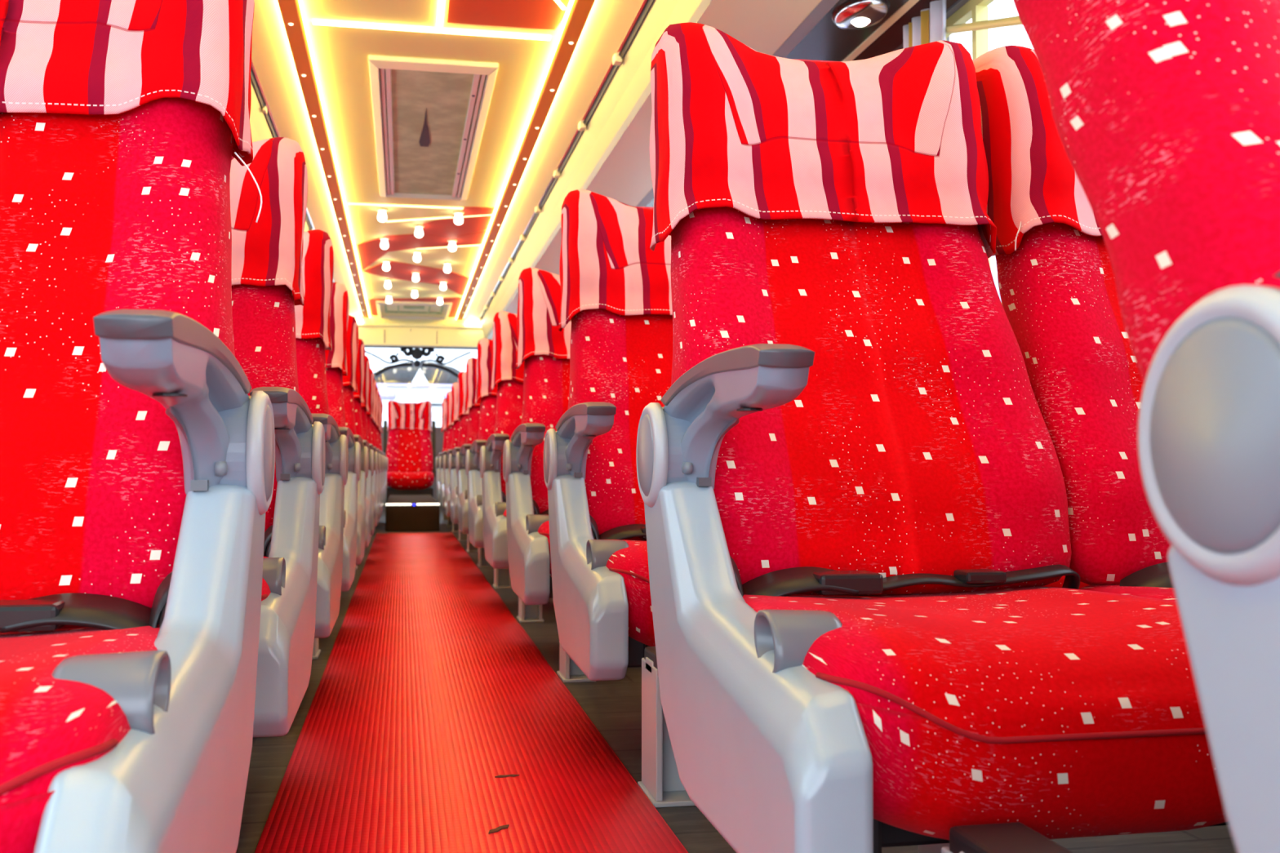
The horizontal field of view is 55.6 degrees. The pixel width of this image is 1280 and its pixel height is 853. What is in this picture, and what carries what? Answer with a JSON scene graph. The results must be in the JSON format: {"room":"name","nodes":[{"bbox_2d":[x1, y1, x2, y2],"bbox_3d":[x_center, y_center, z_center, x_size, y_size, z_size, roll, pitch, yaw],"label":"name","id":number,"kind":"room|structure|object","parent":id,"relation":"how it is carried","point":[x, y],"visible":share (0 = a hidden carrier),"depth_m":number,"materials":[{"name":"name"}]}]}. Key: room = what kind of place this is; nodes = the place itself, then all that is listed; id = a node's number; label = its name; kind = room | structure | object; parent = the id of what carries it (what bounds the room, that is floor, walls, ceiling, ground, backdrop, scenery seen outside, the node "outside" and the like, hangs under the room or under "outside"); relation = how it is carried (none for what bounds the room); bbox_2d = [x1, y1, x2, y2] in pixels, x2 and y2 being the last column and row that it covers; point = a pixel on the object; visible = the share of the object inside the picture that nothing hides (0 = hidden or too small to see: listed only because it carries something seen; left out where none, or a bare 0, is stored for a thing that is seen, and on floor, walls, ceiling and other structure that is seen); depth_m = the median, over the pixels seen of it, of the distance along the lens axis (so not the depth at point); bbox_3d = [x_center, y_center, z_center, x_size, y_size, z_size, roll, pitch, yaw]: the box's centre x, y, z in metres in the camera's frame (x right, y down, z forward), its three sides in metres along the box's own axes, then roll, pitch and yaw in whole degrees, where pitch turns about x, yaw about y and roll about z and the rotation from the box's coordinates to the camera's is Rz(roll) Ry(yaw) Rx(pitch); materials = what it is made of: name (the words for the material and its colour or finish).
{"room":"vehicle interior","nodes":[
{"label":"vehicle interior","id":0,"kind":"room"},
{"bbox_2d":[364,345,477,511],"bbox_3d":[-2.019,-0.115,10.752,2.280,1.720,0.060,0,-2,-11],"label":"wall","id":1,"kind":"structure","parent":0,"point":[439,436],"depth_m":10.76,"materials":[{"name":"grey plastic"}]},
{"bbox_2d":[364,346,471,377],"bbox_3d":[-1.968,-0.578,10.715,0.946,0.287,0.044,0,-2,-11],"label":"scrollwork","id":2,"kind":"object","parent":1,"relation":"attached to","point":[416,353],"visible":0.97,"depth_m":10.70,"materials":[{"name":"black metal"}]},
{"bbox_2d":[353,314,484,347],"bbox_3d":[-1.904,-0.803,10.184,2.280,0.260,0.060,0,-2,-11],"label":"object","id":3,"kind":"structure","parent":1,"relation":"attached to","point":[370,335],"depth_m":10.16,"materials":[{"name":"beige plastic"}]},
{"bbox_2d":[302,0,563,315],"bbox_3d":[-0.790,-1.111,4.494,0.800,0.010,11.650,0,-2,-11],"label":"ceiling","id":4,"kind":"structure","parent":0,"point":[340,53],"depth_m":4.17,"materials":[{"name":"yellow laminate"}]},
{"bbox_2d":[276,0,369,317],"bbox_3d":[-1.286,-1.076,5.033,0.062,0.030,10.300,0,-2,-11],"label":"trim strip","id":5,"kind":"object","parent":4,"relation":"attached to","point":[290,10],"depth_m":4.31,"materials":[{"name":"plastic"}]},
{"bbox_2d":[275,0,362,315],"bbox_3d":[-1.313,-1.081,5.003,0.003,0.014,10.250,0,-2,-11],"label":"light","id":6,"kind":"object","parent":5,"relation":"attached to","point":[276,0],"visible":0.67,"depth_m":4.33,"materials":[{"name":"beige"}]},
{"bbox_2d":[377,208,387,222],"bbox_3d":[-1.254,-1.027,5.904,0.052,0.061,0.051,0,-2,-11],"label":"ceiling lamp","id":7,"kind":"object","parent":4,"relation":"attached to","point":[382,217],"visible":1,"depth_m":5.89,"materials":[{"name":"beige plastic"}]},
{"bbox_2d":[383,279,391,288],"bbox_3d":[-1.692,-0.955,8.141,0.052,0.061,0.051,0,-2,-11],"label":"ceiling lamp","id":8,"kind":"object","parent":4,"relation":"attached to","point":[387,285],"visible":1,"depth_m":8.12,"materials":[{"name":"beige plastic"}]},
{"bbox_2d":[385,294,392,303],"bbox_3d":[-1.838,-0.931,8.886,0.052,0.061,0.051,0,-2,-11],"label":"ceiling lamp","id":9,"kind":"object","parent":4,"relation":"attached to","point":[388,300],"visible":1,"depth_m":8.87,"materials":[{"name":"beige plastic"}]},
{"bbox_2d":[347,202,462,208],"bbox_3d":[-1.123,-1.059,5.829,0.542,0.007,0.010,0,-2,-11],"label":"light seam","id":10,"kind":"object","parent":4,"relation":"attached to","point":[348,203],"visible":1,"depth_m":5.82,"materials":[{"name":"beige plastic"}]},
{"bbox_2d":[376,300,452,319],"bbox_3d":[-1.810,-0.925,9.707,0.570,0.027,0.960,0,-2,-11],"label":"roof hatch","id":11,"kind":"object","parent":4,"relation":"attached to","point":[395,309],"visible":1,"depth_m":9.70,"materials":[{"name":"beige plastic"}]},
{"bbox_2d":[384,304,444,314],"bbox_3d":[-1.786,-0.930,9.585,0.450,0.014,0.514,0,-2,-11],"label":"grille","id":12,"kind":"object","parent":11,"relation":"attached to","point":[388,308],"depth_m":9.69,"materials":[{"name":"beige plastic"}]},
{"bbox_2d":[410,288,418,297],"bbox_3d":[-1.596,-0.941,8.591,0.052,0.061,0.051,0,-2,-11],"label":"ceiling lamp","id":13,"kind":"object","parent":4,"relation":"attached to","point":[414,294],"visible":1,"depth_m":8.57,"materials":[{"name":"beige plastic"}]},
{"bbox_2d":[368,297,462,317],"bbox_3d":[-1.775,-0.942,9.551,0.692,0.003,1.240,0,-2,-11],"label":"inlay","id":14,"kind":"object","parent":4,"relation":"attached to","point":[455,301],"visible":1,"depth_m":9.24,"materials":[{"name":"red laminate"}]},
{"bbox_2d":[362,260,469,296],"bbox_3d":[-1.360,-0.987,8.151,0.515,0.003,1.521,-1,-2,22],"label":"inlay","id":15,"kind":"object","parent":4,"relation":"attached to","point":[457,283],"visible":0.96,"depth_m":7.93,"materials":[{"name":"red laminate"}]},
{"bbox_2d":[382,260,391,271],"bbox_3d":[-1.546,-0.979,7.395,0.052,0.061,0.051,0,-2,-11],"label":"ceiling lamp","id":16,"kind":"object","parent":15,"relation":"attached to","point":[386,267],"visible":1,"depth_m":7.38,"materials":[{"name":"beige plastic"}]},
{"bbox_2d":[411,271,419,281],"bbox_3d":[-1.447,-0.965,7.832,0.052,0.061,0.051,0,-2,-11],"label":"ceiling lamp","id":17,"kind":"object","parent":15,"relation":"attached to","point":[415,277],"visible":1,"depth_m":7.82,"materials":[{"name":"beige plastic"}]},
{"bbox_2d":[439,280,447,290],"bbox_3d":[-1.332,-0.953,8.217,0.052,0.061,0.051,0,-2,-11],"label":"ceiling lamp","id":18,"kind":"object","parent":15,"relation":"attached to","point":[442,286],"visible":1,"depth_m":8.20,"materials":[{"name":"beige plastic"}]},
{"bbox_2d":[413,250,422,262],"bbox_3d":[-1.298,-0.989,7.073,0.052,0.061,0.051,0,-2,-11],"label":"ceiling lamp","id":19,"kind":"object","parent":4,"relation":"attached to","point":[417,258],"visible":1,"depth_m":7.06,"materials":[{"name":"beige plastic"}]},
{"bbox_2d":[356,223,486,270],"bbox_3d":[-1.397,-1.023,7.034,0.540,0.003,1.640,1,-2,-39],"label":"inlay","id":20,"kind":"object","parent":4,"relation":"attached to","point":[369,251],"visible":0.97,"depth_m":6.82,"materials":[{"name":"red laminate"}]},
{"bbox_2d":[379,236,389,248],"bbox_3d":[-1.400,-1.003,6.650,0.052,0.061,0.051,0,-2,-11],"label":"ceiling lamp","id":21,"kind":"object","parent":20,"relation":"attached to","point":[384,245],"visible":1,"depth_m":6.63,"materials":[{"name":"beige plastic"}]},
{"bbox_2d":[413,224,423,237],"bbox_3d":[-1.150,-1.014,6.314,0.052,0.061,0.051,0,-2,-11],"label":"ceiling lamp","id":22,"kind":"object","parent":20,"relation":"attached to","point":[419,232],"visible":1,"depth_m":6.30,"materials":[{"name":"white glass"}]},
{"bbox_2d":[416,244,481,249],"bbox_3d":[-1.091,-1.024,6.920,0.407,0.007,0.005,-1,-2,17],"label":"light seam","id":23,"kind":"object","parent":20,"relation":"attached to","point":[479,244],"visible":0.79,"depth_m":6.92,"materials":[{"name":"beige"}]},
{"bbox_2d":[447,239,457,251],"bbox_3d":[-1.039,-1.001,6.722,0.052,0.061,0.051,0,-2,-11],"label":"ceiling lamp","id":24,"kind":"object","parent":20,"relation":"attached to","point":[452,247],"visible":1,"depth_m":6.71,"materials":[{"name":"white glass"}]},
{"bbox_2d":[312,19,551,39],"bbox_3d":[-0.590,-1.135,3.474,0.670,0.007,0.022,0,-2,-11],"label":"light seam","id":25,"kind":"object","parent":4,"relation":"attached to","point":[321,22],"visible":1,"depth_m":3.47,"materials":[{"name":"beige plastic"}]},
{"bbox_2d":[368,54,498,199],"bbox_3d":[-0.816,-1.087,4.667,0.395,0.027,1.920,0,-2,-11],"label":"roof hatch","id":26,"kind":"object","parent":4,"relation":"attached to","point":[429,114],"visible":1,"depth_m":4.38,"materials":[{"name":"beige plastic"}]},
{"bbox_2d":[436,296,443,305],"bbox_3d":[-1.478,-0.929,8.965,0.052,0.061,0.051,0,-2,-11],"label":"ceiling lamp","id":27,"kind":"object","parent":4,"relation":"attached to","point":[439,301],"visible":1,"depth_m":8.95,"materials":[{"name":"beige plastic"}]},
{"bbox_2d":[436,0,444,28],"bbox_3d":[-0.431,-1.159,2.736,0.016,0.007,1.460,0,-2,-11],"label":"light seam","id":28,"kind":"object","parent":4,"relation":"attached to","point":[441,2],"visible":1,"depth_m":3.34,"materials":[{"name":"beige plastic"}]},
{"bbox_2d":[443,262,451,272],"bbox_3d":[-1.186,-0.977,7.470,0.052,0.061,0.051,0,-2,-11],"label":"ceiling lamp","id":29,"kind":"object","parent":4,"relation":"attached to","point":[446,268],"visible":1,"depth_m":7.45,"materials":[{"name":"beige plastic"}]},
{"bbox_2d":[422,206,494,236],"bbox_3d":[-0.942,-1.048,6.236,0.330,0.003,0.790,0,-2,-11],"label":"inlay","id":30,"kind":"object","parent":4,"relation":"attached to","point":[447,227],"visible":0.83,"depth_m":6.29,"materials":[{"name":"red plastic"}]},
{"bbox_2d":[386,214,492,222],"bbox_3d":[-1.015,-1.050,6.115,0.591,0.007,0.005,-1,-2,17],"label":"light seam","id":31,"kind":"object","parent":30,"relation":"attached to","point":[481,215],"visible":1,"depth_m":6.13,"materials":[{"name":"beige"}]},
{"bbox_2d":[453,211,463,224],"bbox_3d":[-0.893,-1.025,5.975,0.052,0.061,0.051,0,-2,-11],"label":"ceiling lamp","id":32,"kind":"object","parent":30,"relation":"attached to","point":[458,220],"visible":1,"depth_m":5.96,"materials":[{"name":"white glass"}]},
{"bbox_2d":[447,0,569,30],"bbox_3d":[-0.260,-1.159,2.800,0.320,0.003,1.320,0,-2,-11],"label":"inlay","id":33,"kind":"object","parent":4,"relation":"attached to","point":[530,14],"visible":1,"depth_m":3.35,"materials":[{"name":"red plastic"}]},
{"bbox_2d":[554,0,565,9],"bbox_3d":[-0.297,-1.151,2.956,0.010,0.007,0.730,0,-2,14],"label":"light seam","id":34,"kind":"object","parent":33,"relation":"attached to","point":[561,5],"visible":1,"depth_m":3.27,"materials":[{"name":"beige"}]},
{"bbox_2d":[455,0,573,319],"bbox_3d":[-0.561,-1.072,5.175,0.005,0.016,10.300,0,-2,-11],"label":"light strip","id":35,"kind":"object","parent":4,"relation":"attached to","point":[571,2],"visible":1,"depth_m":4.34,"materials":[{"name":"beige"}]},
{"bbox_2d":[456,0,595,319],"bbox_3d":[-0.531,-1.071,5.181,0.056,0.030,10.300,0,-2,-11],"label":"trim strip","id":36,"kind":"object","parent":4,"relation":"attached to","point":[580,10],"visible":1,"depth_m":4.32,"materials":[{"name":"plastic"}]},
{"bbox_2d":[463,0,596,318],"bbox_3d":[-0.497,-1.076,5.162,0.003,0.014,10.250,0,-2,-11],"label":"light","id":37,"kind":"object","parent":36,"relation":"attached to","point":[595,0],"visible":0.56,"depth_m":4.31,"materials":[{"name":"beige plastic"}]},
{"bbox_2d":[235,511,1236,852],"bbox_3d":[-0.852,0.583,4.759,2.380,0.060,12.300,0,-2,-11],"label":"floor","id":38,"kind":"structure","parent":0,"point":[614,707],"depth_m":1.68,"materials":[{"name":"brown wood"}]},
{"bbox_2d":[0,0,275,852],"bbox_3d":[-0.678,-0.021,0.817,0.812,0.895,0.706,0,-2,-11],"label":"seat","id":39,"kind":"object","parent":38,"relation":"on","point":[137,458],"visible":1,"depth_m":0.92,"materials":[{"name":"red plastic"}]},
{"bbox_2d":[0,625,159,852],"bbox_3d":[-0.481,0.207,0.731,0.390,0.148,0.437,0,-2,-11],"label":"cushion","id":40,"kind":"object","parent":39,"relation":"on","point":[80,704],"depth_m":0.60,"materials":[{"name":"red fabric"}]},
{"bbox_2d":[230,137,325,737],"bbox_3d":[-0.814,0.001,1.502,0.822,0.895,0.718,0,-2,-11],"label":"seat","id":41,"kind":"object","parent":38,"relation":"on","point":[267,254],"visible":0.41,"depth_m":1.62,"materials":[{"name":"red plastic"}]},
{"bbox_2d":[261,555,271,600],"bbox_3d":[-0.615,0.229,1.411,0.390,0.148,0.437,0,-2,-11],"label":"cushion","id":42,"kind":"object","parent":41,"relation":"on","point":[266,578],"depth_m":1.31,"materials":[{"name":"red fabric"}]},
{"bbox_2d":[294,229,348,659],"bbox_3d":[-0.953,0.024,2.213,0.822,0.895,0.718,0,-2,-11],"label":"seat","id":43,"kind":"object","parent":38,"relation":"on","point":[313,326],"visible":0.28,"depth_m":2.39,"materials":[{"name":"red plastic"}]},
{"bbox_2d":[324,281,360,591],"bbox_3d":[-1.095,0.047,2.938,0.822,0.895,0.718,0,-2,-11],"label":"seat","id":44,"kind":"object","parent":38,"relation":"on","point":[335,358],"visible":0.11,"depth_m":3.12,"materials":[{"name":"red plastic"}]},
{"bbox_2d":[342,315,368,564],"bbox_3d":[-1.235,0.070,3.655,0.822,0.895,0.718,0,-2,-11],"label":"seat","id":45,"kind":"object","parent":38,"relation":"on","point":[349,382],"visible":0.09,"depth_m":3.85,"materials":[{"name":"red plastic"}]},
{"bbox_2d":[353,338,373,569],"bbox_3d":[-1.375,0.093,4.371,0.822,0.895,0.718,0,-2,-11],"label":"seat","id":46,"kind":"object","parent":38,"relation":"on","point":[358,397],"visible":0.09,"depth_m":4.57,"materials":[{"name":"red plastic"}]},
{"bbox_2d":[360,355,377,535],"bbox_3d":[-1.516,0.116,5.087,0.822,0.895,0.718,0,-2,-11],"label":"seat","id":47,"kind":"object","parent":38,"relation":"on","point":[365,406],"visible":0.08,"depth_m":5.29,"materials":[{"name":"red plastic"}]},
{"bbox_2d":[366,368,381,526],"bbox_3d":[-1.656,0.139,5.803,0.822,0.895,0.718,0,-2,-11],"label":"seat","id":48,"kind":"object","parent":38,"relation":"on","point":[369,414],"visible":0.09,"depth_m":6.01,"materials":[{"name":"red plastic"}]},
{"bbox_2d":[370,378,382,537],"bbox_3d":[-1.796,0.162,6.519,0.822,0.895,0.718,0,-2,-11],"label":"seat","id":49,"kind":"object","parent":38,"relation":"on","point":[373,420],"visible":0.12,"depth_m":6.73,"materials":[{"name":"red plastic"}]},
{"bbox_2d":[373,387,385,513],"bbox_3d":[-1.936,0.185,7.235,0.822,0.895,0.718,0,-2,-11],"label":"seat","id":50,"kind":"object","parent":38,"relation":"on","point":[375,424],"visible":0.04,"depth_m":7.44,"materials":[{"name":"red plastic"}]},
{"bbox_2d":[376,395,386,509],"bbox_3d":[-2.076,0.208,7.951,0.822,0.895,0.718,0,-2,-11],"label":"seat","id":51,"kind":"object","parent":38,"relation":"on","point":[380,401],"visible":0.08,"depth_m":8.16,"materials":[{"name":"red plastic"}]},
{"bbox_2d":[378,400,387,503],"bbox_3d":[-2.216,0.231,8.667,0.822,0.895,0.718,0,-2,-11],"label":"seat","id":52,"kind":"object","parent":38,"relation":"on","point":[381,411],"visible":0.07,"depth_m":8.88,"materials":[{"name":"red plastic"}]},
{"bbox_2d":[383,400,435,502],"bbox_3d":[-1.915,0.217,10.090,0.434,0.895,0.677,0,-2,-11],"label":"seat","id":53,"kind":"object","parent":38,"relation":"on","point":[410,451],"visible":0.93,"depth_m":10.20,"materials":[{"name":"fabric"}]},
{"bbox_2d":[386,471,434,489],"bbox_3d":[-1.893,0.443,9.967,0.390,0.148,0.437,0,-2,-11],"label":"cushion","id":54,"kind":"object","parent":53,"relation":"on","point":[395,480],"depth_m":9.77,"materials":[{"name":"red fabric"}]},
{"bbox_2d":[385,494,439,531],"bbox_3d":[-1.617,0.591,8.581,0.325,0.169,2.408,0,-2,-11],"label":"step","id":55,"kind":"structure","parent":38,"relation":"on","point":[403,513],"depth_m":7.42,"materials":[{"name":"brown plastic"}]},
{"bbox_2d":[435,398,448,519],"bbox_3d":[-1.055,0.233,8.725,0.820,0.895,0.805,0,-2,-11],"label":"seat","id":56,"kind":"object","parent":38,"relation":"on","point":[444,401],"visible":0.13,"depth_m":8.76,"materials":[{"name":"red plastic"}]},
{"bbox_2d":[439,391,453,525],"bbox_3d":[-0.892,0.206,7.891,0.820,0.895,0.805,0,-2,-11],"label":"seat","id":57,"kind":"object","parent":38,"relation":"on","point":[450,433],"visible":0.09,"depth_m":7.92,"materials":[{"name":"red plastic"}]},
{"bbox_2d":[443,382,460,532],"bbox_3d":[-0.729,0.179,7.058,0.820,0.895,0.805,0,-2,-11],"label":"seat","id":58,"kind":"object","parent":38,"relation":"on","point":[455,385],"visible":0.16,"depth_m":7.08,"materials":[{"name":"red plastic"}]},
{"bbox_2d":[448,371,469,541],"bbox_3d":[-0.565,0.153,6.224,0.820,0.895,0.805,0,-2,-11],"label":"seat","id":59,"kind":"object","parent":38,"relation":"on","point":[463,433],"visible":0.17,"depth_m":6.24,"materials":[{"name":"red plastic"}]},
{"bbox_2d":[455,357,480,551],"bbox_3d":[-0.402,0.126,5.390,0.820,0.895,0.805,0,-2,-11],"label":"seat","id":60,"kind":"object","parent":38,"relation":"on","point":[471,364],"visible":0.16,"depth_m":5.40,"materials":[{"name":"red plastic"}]},
{"bbox_2d":[254,532,688,852],"bbox_3d":[-0.570,0.502,3.272,0.435,0.007,7.870,0,-2,-11],"label":"carpet","id":61,"kind":"object","parent":38,"relation":"on","point":[430,690],"visible":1,"depth_m":1.73,"materials":[{"name":"red carpet"}]},
{"bbox_2d":[488,824,509,834],"bbox_3d":[-0.153,0.437,1.317,0.009,0.001,0.036,-1,-2,36],"label":"paper scrap","id":62,"kind":"object","parent":61,"relation":"on","point":[504,827],"visible":1,"depth_m":1.32,"materials":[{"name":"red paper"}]},
{"bbox_2d":[494,774,519,777],"bbox_3d":[-0.169,0.445,1.543,0.032,0.001,0.009,0,-2,-11],"label":"paper scrap","id":63,"kind":"object","parent":61,"relation":"on","point":[506,775],"visible":1,"depth_m":1.54,"materials":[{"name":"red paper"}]},
{"bbox_2d":[465,337,497,567],"bbox_3d":[-0.239,0.099,4.556,0.820,0.895,0.805,0,-2,-11],"label":"seat","id":64,"kind":"object","parent":38,"relation":"on","point":[488,397],"visible":0.15,"depth_m":4.56,"materials":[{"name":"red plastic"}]},
{"bbox_2d":[480,311,524,588],"bbox_3d":[-0.076,0.072,3.723,0.820,0.895,0.805,0,-2,-11],"label":"seat","id":65,"kind":"object","parent":38,"relation":"on","point":[509,380],"visible":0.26,"depth_m":3.73,"materials":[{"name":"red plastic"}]},
{"bbox_2d":[502,266,571,622],"bbox_3d":[0.091,0.045,2.869,0.820,0.895,0.805,0,-2,-11],"label":"seat","id":66,"kind":"object","parent":38,"relation":"on","point":[544,349],"visible":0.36,"depth_m":2.86,"materials":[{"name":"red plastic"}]},
{"bbox_2d":[537,520,551,577],"bbox_3d":[-0.048,0.269,2.667,0.390,0.148,0.437,0,-2,-11],"label":"cushion","id":67,"kind":"object","parent":66,"relation":"on","point":[544,542],"depth_m":2.43,"materials":[{"name":"red fabric"}]},
{"bbox_2d":[543,189,1090,683],"bbox_3d":[0.255,0.017,2.015,0.820,0.895,0.805,0,-2,-11],"label":"seat","id":68,"kind":"object","parent":38,"relation":"on","point":[616,294],"visible":0.35,"depth_m":1.97,"materials":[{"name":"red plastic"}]},
{"bbox_2d":[605,539,655,646],"bbox_3d":[0.116,0.241,1.814,0.390,0.148,0.437,0,-2,-11],"label":"cushion","id":69,"kind":"object","parent":68,"relation":"on","point":[627,570],"depth_m":1.59,"materials":[{"name":"red fabric"}]},
{"bbox_2d":[1043,575,1090,588],"bbox_3d":[0.497,0.244,1.888,0.390,0.148,0.437,0,-2,-11],"label":"cushion","id":70,"kind":"object","parent":68,"relation":"on","point":[1059,584],"depth_m":1.69,"materials":[{"name":"red fabric"}]},
{"bbox_2d":[635,22,1228,852],"bbox_3d":[0.411,-0.009,1.201,0.820,0.895,0.805,0,-2,-11],"label":"seat","id":71,"kind":"object","parent":38,"relation":"on","point":[864,472],"visible":0.8,"depth_m":1.17,"materials":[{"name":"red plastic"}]},
{"bbox_2d":[742,586,1226,839],"bbox_3d":[0.272,0.215,0.999,0.390,0.148,0.437,0,-2,-11],"label":"cushion","id":72,"kind":"object","parent":71,"relation":"on","point":[1065,712],"depth_m":0.79,"materials":[{"name":"red fabric"}]},
{"bbox_2d":[1078,585,1176,600],"bbox_3d":[0.653,0.218,1.073,0.390,0.148,0.437,0,-2,-11],"label":"cushion","id":73,"kind":"object","parent":71,"relation":"on","point":[1160,592],"depth_m":1.14,"materials":[{"name":"red fabric"}]},
{"bbox_2d":[941,0,1279,852],"bbox_3d":[0.598,-0.014,0.454,0.830,0.857,0.816,0,-2,-11],"label":"seat","id":74,"kind":"object","parent":38,"relation":"on","point":[1166,113],"visible":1,"depth_m":0.48,"materials":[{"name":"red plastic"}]},
{"bbox_2d":[946,0,968,40],"bbox_3d":[0.306,-0.301,4.963,0.060,1.720,12.200,0,-2,-11],"label":"wall","id":75,"kind":"structure","parent":0,"point":[958,4],"depth_m":2.76,"materials":[{"name":"grey carpet"}]},
{"bbox_2d":[383,329,437,343],"bbox_3d":[-1.917,-0.757,10.151,0.438,0.125,0.018,0,-2,-11],"label":"trim","id":76,"kind":"structure","parent":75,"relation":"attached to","point":[384,330],"depth_m":10.10,"materials":[{"name":"grey"}]},
{"bbox_2d":[464,0,957,339],"bbox_3d":[-0.018,-1.009,4.591,0.722,0.224,11.550,0,-2,-11],"label":"luggage rack","id":77,"kind":"object","parent":75,"relation":"attached to","point":[594,137],"visible":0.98,"depth_m":3.81,"materials":[{"name":"beige laminate"}]},
{"bbox_2d":[831,0,889,30],"bbox_3d":[0.511,-0.945,2.812,0.124,0.030,0.186,0,-2,-11],"label":"light","id":78,"kind":"object","parent":77,"relation":"attached to","point":[854,15],"visible":1,"depth_m":2.78,"materials":[{"name":"silver metal"}]},
{"bbox_2d":[892,42,903,51],"bbox_3d":[0.613,-0.572,3.212,0.012,0.750,0.670,0,-2,-11],"label":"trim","id":79,"kind":"structure","parent":75,"relation":"attached to","point":[901,46],"depth_m":3.02,"materials":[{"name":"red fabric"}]},
{"bbox_2d":[946,0,1001,302],"bbox_3d":[1.080,-0.648,1.012,0.030,0.720,3.830,0,-2,-11],"label":"window","id":80,"kind":"structure","parent":75,"relation":"in","point":[975,10],"depth_m":2.68,"materials":[{"name":"clear glass"}]},
{"bbox_2d":[946,15,1022,34],"bbox_3d":[0.755,-0.795,2.365,0.018,0.338,1.105,0,-2,-11],"label":"blind rail","id":81,"kind":"object","parent":75,"relation":"attached to","point":[1012,20],"visible":0.25,"depth_m":2.53,"materials":[{"name":"yellow plastic"}]},
{"bbox_2d":[902,0,946,48],"bbox_3d":[0.648,-0.606,2.777,0.034,0.690,0.202,0,-2,-11],"label":"curtain","id":82,"kind":"object","parent":81,"relation":"hanging from","point":[931,26],"visible":0.12,"depth_m":2.75,"materials":[{"name":"white fabric"}]},
{"bbox_3d":[-1.991,-0.315,4.514,0.060,1.720,12.200,0,-2,-11],"label":"wall","id":83,"kind":"structure","parent":0,"visible":0},
{"bbox_2d":[249,0,361,316],"bbox_3d":[-1.543,-1.019,4.293,0.722,0.224,11.550,0,-2,-11],"label":"luggage rack","id":84,"kind":"object","parent":83,"relation":"attached to","point":[277,108],"visible":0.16,"depth_m":4.16,"materials":[{"name":"plastic"}]},
{"bbox_2d":[356,320,363,323],"bbox_3d":[-2.383,-0.868,10.034,0.180,0.030,0.035,0,-2,-11],"label":"light","id":85,"kind":"object","parent":83,"relation":"attached to","point":[357,321],"visible":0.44,"depth_m":10.03,"materials":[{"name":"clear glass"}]},
{"bbox_2d":[357,320,482,328],"bbox_3d":[-1.898,-0.852,10.156,2.280,0.045,0.040,0,-2,-11],"label":"trim","id":86,"kind":"structure","parent":83,"relation":"attached to","point":[366,323],"depth_m":10.14,"materials":[{"name":"beige plastic"}]},
{"bbox_2d":[465,322,481,326],"bbox_3d":[-1.382,-0.862,10.230,0.180,0.030,0.035,0,-2,-11],"label":"light","id":87,"kind":"object","parent":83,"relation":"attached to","point":[476,324],"visible":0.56,"depth_m":10.21,"materials":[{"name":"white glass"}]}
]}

